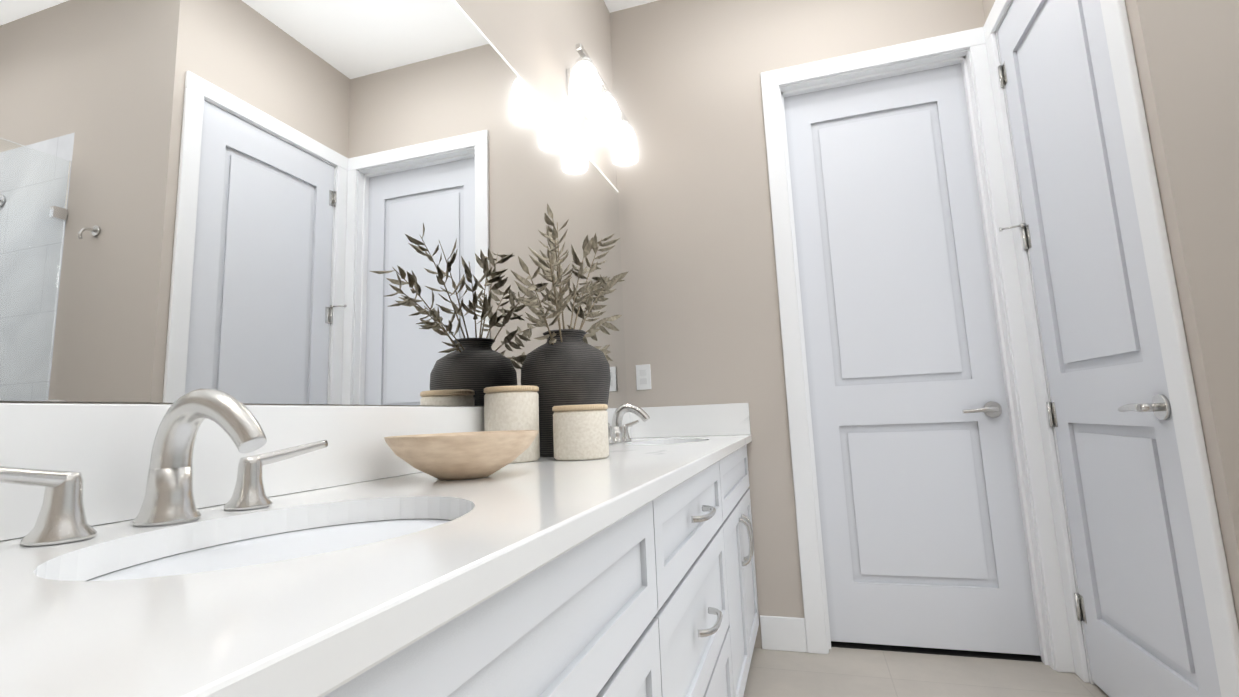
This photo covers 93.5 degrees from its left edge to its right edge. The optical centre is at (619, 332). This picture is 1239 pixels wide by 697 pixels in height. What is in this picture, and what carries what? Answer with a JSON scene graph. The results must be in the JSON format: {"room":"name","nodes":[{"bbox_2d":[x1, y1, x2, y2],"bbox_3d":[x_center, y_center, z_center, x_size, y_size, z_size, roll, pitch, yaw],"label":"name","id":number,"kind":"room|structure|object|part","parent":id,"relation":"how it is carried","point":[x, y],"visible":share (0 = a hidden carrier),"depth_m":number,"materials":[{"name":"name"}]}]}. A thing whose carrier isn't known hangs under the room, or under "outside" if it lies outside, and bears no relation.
{"room":"bathroom","nodes":[
{"label":"bathroom","id":0,"kind":"room"},
{"bbox_2d":[0,0,626,407],"bbox_3d":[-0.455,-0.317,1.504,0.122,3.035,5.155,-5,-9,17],"label":"mirror","id":1,"kind":"object","parent":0,"point":[336,202],"depth_m":0.97,"materials":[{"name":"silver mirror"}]},
{"bbox_3d":[-0.396,-0.852,1.645,0.006,0.004,2.576,-5,-9,17],"label":"mirror edge","id":2,"kind":"part","parent":1,"relation":"part of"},
{"bbox_2d":[567,43,637,165],"bbox_3d":[-0.086,-0.917,2.372,0.182,0.255,0.606,-5,-9,17],"label":"sconce","id":3,"kind":"object","parent":1,"relation":"attached to","point":[588,92],"visible":1,"depth_m":2.30,"materials":[{"name":"white glass"}]},
{"bbox_2d":[604,0,657,12],"bbox_3d":[1.156,-1.991,1.210,3.636,0.060,5.155,-5,-9,17],"label":"ceiling","id":4,"kind":"structure","parent":0,"point":[614,5],"depth_m":2.95,"materials":[{"name":"white paint"}]},
{"bbox_2d":[610,0,984,647],"bbox_3d":[0.870,-0.216,2.586,1.765,3.035,0.115,-5,-9,17],"label":"wall","id":5,"kind":"structure","parent":0,"point":[701,314],"depth_m":2.70,"materials":[{"name":"beige paint"}]},
{"bbox_2d":[0,403,607,528],"bbox_3d":[-0.346,0.256,1.474,0.019,0.137,2.596,-5,-9,17],"label":"backsplash","id":6,"kind":"structure","parent":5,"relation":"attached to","point":[360,451],"depth_m":0.94,"materials":[{"name":"white stone"}]},
{"bbox_2d":[636,364,650,389],"bbox_3d":[0.111,0.205,2.707,0.070,0.116,0.008,-5,-9,17],"label":"electrical outlet","id":7,"kind":"object","parent":5,"relation":"attached to","point":[643,377],"visible":1,"depth_m":2.70,"materials":[{"name":"white plastic"}]},
{"bbox_2d":[636,403,750,436],"bbox_3d":[0.308,0.393,2.610,0.538,0.137,0.020,-5,-9,17],"label":"backsplash","id":8,"kind":"structure","parent":5,"relation":"attached to","point":[689,420],"depth_m":2.59,"materials":[{"name":"white stone"}]},
{"bbox_2d":[760,615,806,652],"bbox_3d":[0.672,1.233,2.390,0.178,0.130,0.012,-5,-9,17],"label":"baseboard","id":9,"kind":"structure","parent":5,"relation":"attached to","point":[779,633],"depth_m":2.38,"materials":[{"name":"white wood"}]},
{"bbox_2d":[781,92,830,648],"bbox_3d":[0.814,0.083,2.566,0.011,2.443,0.034,-5,-9,17],"label":"door frame","id":10,"kind":"object","parent":5,"relation":"attached to","point":[808,397],"visible":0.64,"depth_m":2.53,"materials":[{"name":"white wood"}]},
{"bbox_2d":[783,57,963,96],"bbox_3d":[1.125,-1.150,2.629,0.768,0.011,0.034,-5,-9,17],"label":"door frame","id":11,"kind":"object","parent":5,"relation":"attached to","point":[906,70],"visible":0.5,"depth_m":2.62,"materials":[{"name":"white wood"}]},
{"bbox_2d":[784,63,1040,655],"bbox_3d":[1.184,0.048,2.489,0.762,2.420,0.035,-5,-9,17],"label":"door leaf","id":12,"kind":"structure","parent":5,"relation":"in","point":[923,535],"depth_m":2.46,"materials":[{"name":"white wood"}]},
{"bbox_2d":[962,401,1001,417],"bbox_3d":[1.445,0.306,2.320,0.148,0.064,0.062,-5,-9,17],"label":"door handle","id":13,"kind":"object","parent":12,"relation":"attached to","point":[991,409],"depth_m":2.32,"materials":[{"name":"silver metal"}]},
{"bbox_2d":[831,641,1041,661],"bbox_3d":[1.237,1.265,2.321,0.768,0.001,0.067,-5,-9,17],"label":"door gap","id":14,"kind":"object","parent":5,"relation":"attached to","point":[992,655],"depth_m":2.31,"materials":[{"name":"black"}]},
{"bbox_2d":[961,56,1048,664],"bbox_3d":[1.535,0.021,2.344,0.011,2.443,0.034,-5,-9,17],"label":"door frame","id":15,"kind":"object","parent":5,"relation":"attached to","point":[1031,561],"visible":0.86,"depth_m":2.32,"materials":[{"name":"white wood"}]},
{"bbox_2d":[743,647,1108,696],"bbox_3d":[1.282,1.070,0.767,3.636,0.060,5.155,-5,-9,17],"label":"floor","id":16,"kind":"structure","parent":0,"point":[841,672],"depth_m":2.10,"materials":[{"name":"tile"}]},
{"bbox_2d":[280,441,758,696],"bbox_3d":[-0.057,0.749,1.323,0.576,0.842,2.584,-5,-9,17],"label":"bathroom vanity","id":17,"kind":"object","parent":16,"relation":"on","point":[657,597],"depth_m":0.75,"materials":[{"name":"wood"}]},
{"bbox_2d":[0,433,751,696],"bbox_3d":[-0.084,0.317,1.382,0.561,0.030,2.596,-5,-9,17],"label":"countertop","id":18,"kind":"structure","parent":17,"relation":"on","point":[264,633],"depth_m":0.37,"materials":[{"name":"white stone"}]},
{"bbox_2d":[0,389,331,544],"bbox_3d":[-0.470,0.137,0.661,0.165,0.148,0.403,-5,-9,17],"label":"faucet","id":19,"kind":"object","parent":18,"relation":"on","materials":[{"name":"silver metal"}]},
{"bbox_2d":[36,505,475,580],"bbox_3d":[-0.324,0.296,0.594,0.343,0.159,0.463,-5,-9,17],"label":"sink","id":20,"kind":"object","parent":18,"relation":"in","point":[225,554],"depth_m":0.65,"materials":[{"name":"white ceramic"}]},
{"bbox_2d":[384,430,538,479],"bbox_3d":[-0.285,0.224,1.069,0.274,0.079,0.274,-5,-9,17],"label":"bowl","id":21,"kind":"object","parent":18,"relation":"on","point":[458,455],"visible":1,"depth_m":0.98,"materials":[{"name":"wood"}]},
{"bbox_2d":[484,385,539,462],"bbox_3d":[-0.267,0.226,1.446,0.136,0.182,0.136,-5,-9,17],"label":"canister","id":22,"kind":"object","parent":18,"relation":"on","point":[507,408],"visible":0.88,"depth_m":1.40,"materials":[{"name":"beige ceramic"}]},
{"bbox_3d":[-0.270,0.142,1.458,0.136,0.013,0.136,-5,-9,17],"label":"lid","id":23,"kind":"part","parent":22,"relation":"part of","materials":[{"name":"brown wood"}]},
{"bbox_2d":[511,203,628,456],"bbox_3d":[-0.142,-0.003,1.725,0.254,0.702,0.785,-5,-9,17],"label":"vase","id":24,"kind":"object","parent":18,"relation":"on","point":[570,365],"visible":0.9,"depth_m":1.56,"materials":[{"name":"grey ceramic"}]},
{"bbox_2d":[552,404,608,460],"bbox_3d":[-0.096,0.244,1.443,0.138,0.130,0.138,-5,-9,17],"label":"canister","id":25,"kind":"object","parent":18,"relation":"on","point":[580,432],"visible":1,"depth_m":1.39,"materials":[{"name":"beige ceramic"}]},
{"bbox_3d":[-0.098,0.186,1.451,0.138,0.013,0.138,-5,-9,17],"label":"lid","id":26,"kind":"part","parent":25,"relation":"part of","materials":[{"name":"brown wood"}]},
{"bbox_2d":[608,403,651,444],"bbox_3d":[0.038,0.347,2.256,0.165,0.148,0.403,-5,-9,17],"label":"faucet","id":27,"kind":"object","parent":18,"relation":"on","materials":[{"name":"silver metal"}]},
{"bbox_2d":[644,441,667,444],"bbox_3d":[0.184,0.505,2.189,0.343,0.159,0.463,-5,-9,17],"label":"sink","id":28,"kind":"object","parent":18,"relation":"in","point":[645,442],"depth_m":2.38,"materials":[{"name":"white ceramic"}]},
{"bbox_2d":[982,0,990,21],"bbox_3d":[1.626,-0.295,2.252,0.115,3.035,0.079,-5,-9,17],"label":"wall","id":29,"kind":"structure","parent":0,"point":[987,6],"depth_m":2.43,"materials":[{"name":"beige paint"}]},
{"bbox_2d":[1125,0,1238,628],"bbox_3d":[1.356,-0.406,1.404,0.115,3.035,0.107,-5,-9,17],"label":"wall","id":30,"kind":"structure","parent":0,"point":[1197,192],"depth_m":1.34,"materials":[{"name":"beige paint"}]},
{"bbox_2d":[760,0,1238,696],"bbox_3d":[1.081,-0.052,1.995,1.043,2.526,1.063,-5,-9,17],"label":"door frame","id":31,"kind":"structure","parent":30,"relation":"attached to","point":[1216,587],"depth_m":2.21,"materials":[{"name":"white wood"}]},
{"bbox_2d":[997,0,1220,696],"bbox_3d":[1.438,-0.054,1.835,0.115,2.426,0.802,-5,-9,17],"label":"door leaf","id":32,"kind":"structure","parent":30,"relation":"in","point":[1146,627],"depth_m":1.75,"materials":[{"name":"white wood"}]},
{"bbox_3d":[1.531,-0.030,2.189,0.081,2.090,0.070,-5,-9,17],"label":"door hinges","id":33,"kind":"part","parent":32,"relation":"part of","materials":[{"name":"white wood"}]},
{"bbox_2d":[1118,394,1170,419],"bbox_3d":[1.352,0.194,1.516,0.062,0.064,0.148,-5,-9,17],"label":"door handle","id":34,"kind":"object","parent":32,"relation":"attached to","point":[1159,406],"depth_m":1.47,"materials":[{"name":"silver metal"}]}
]}

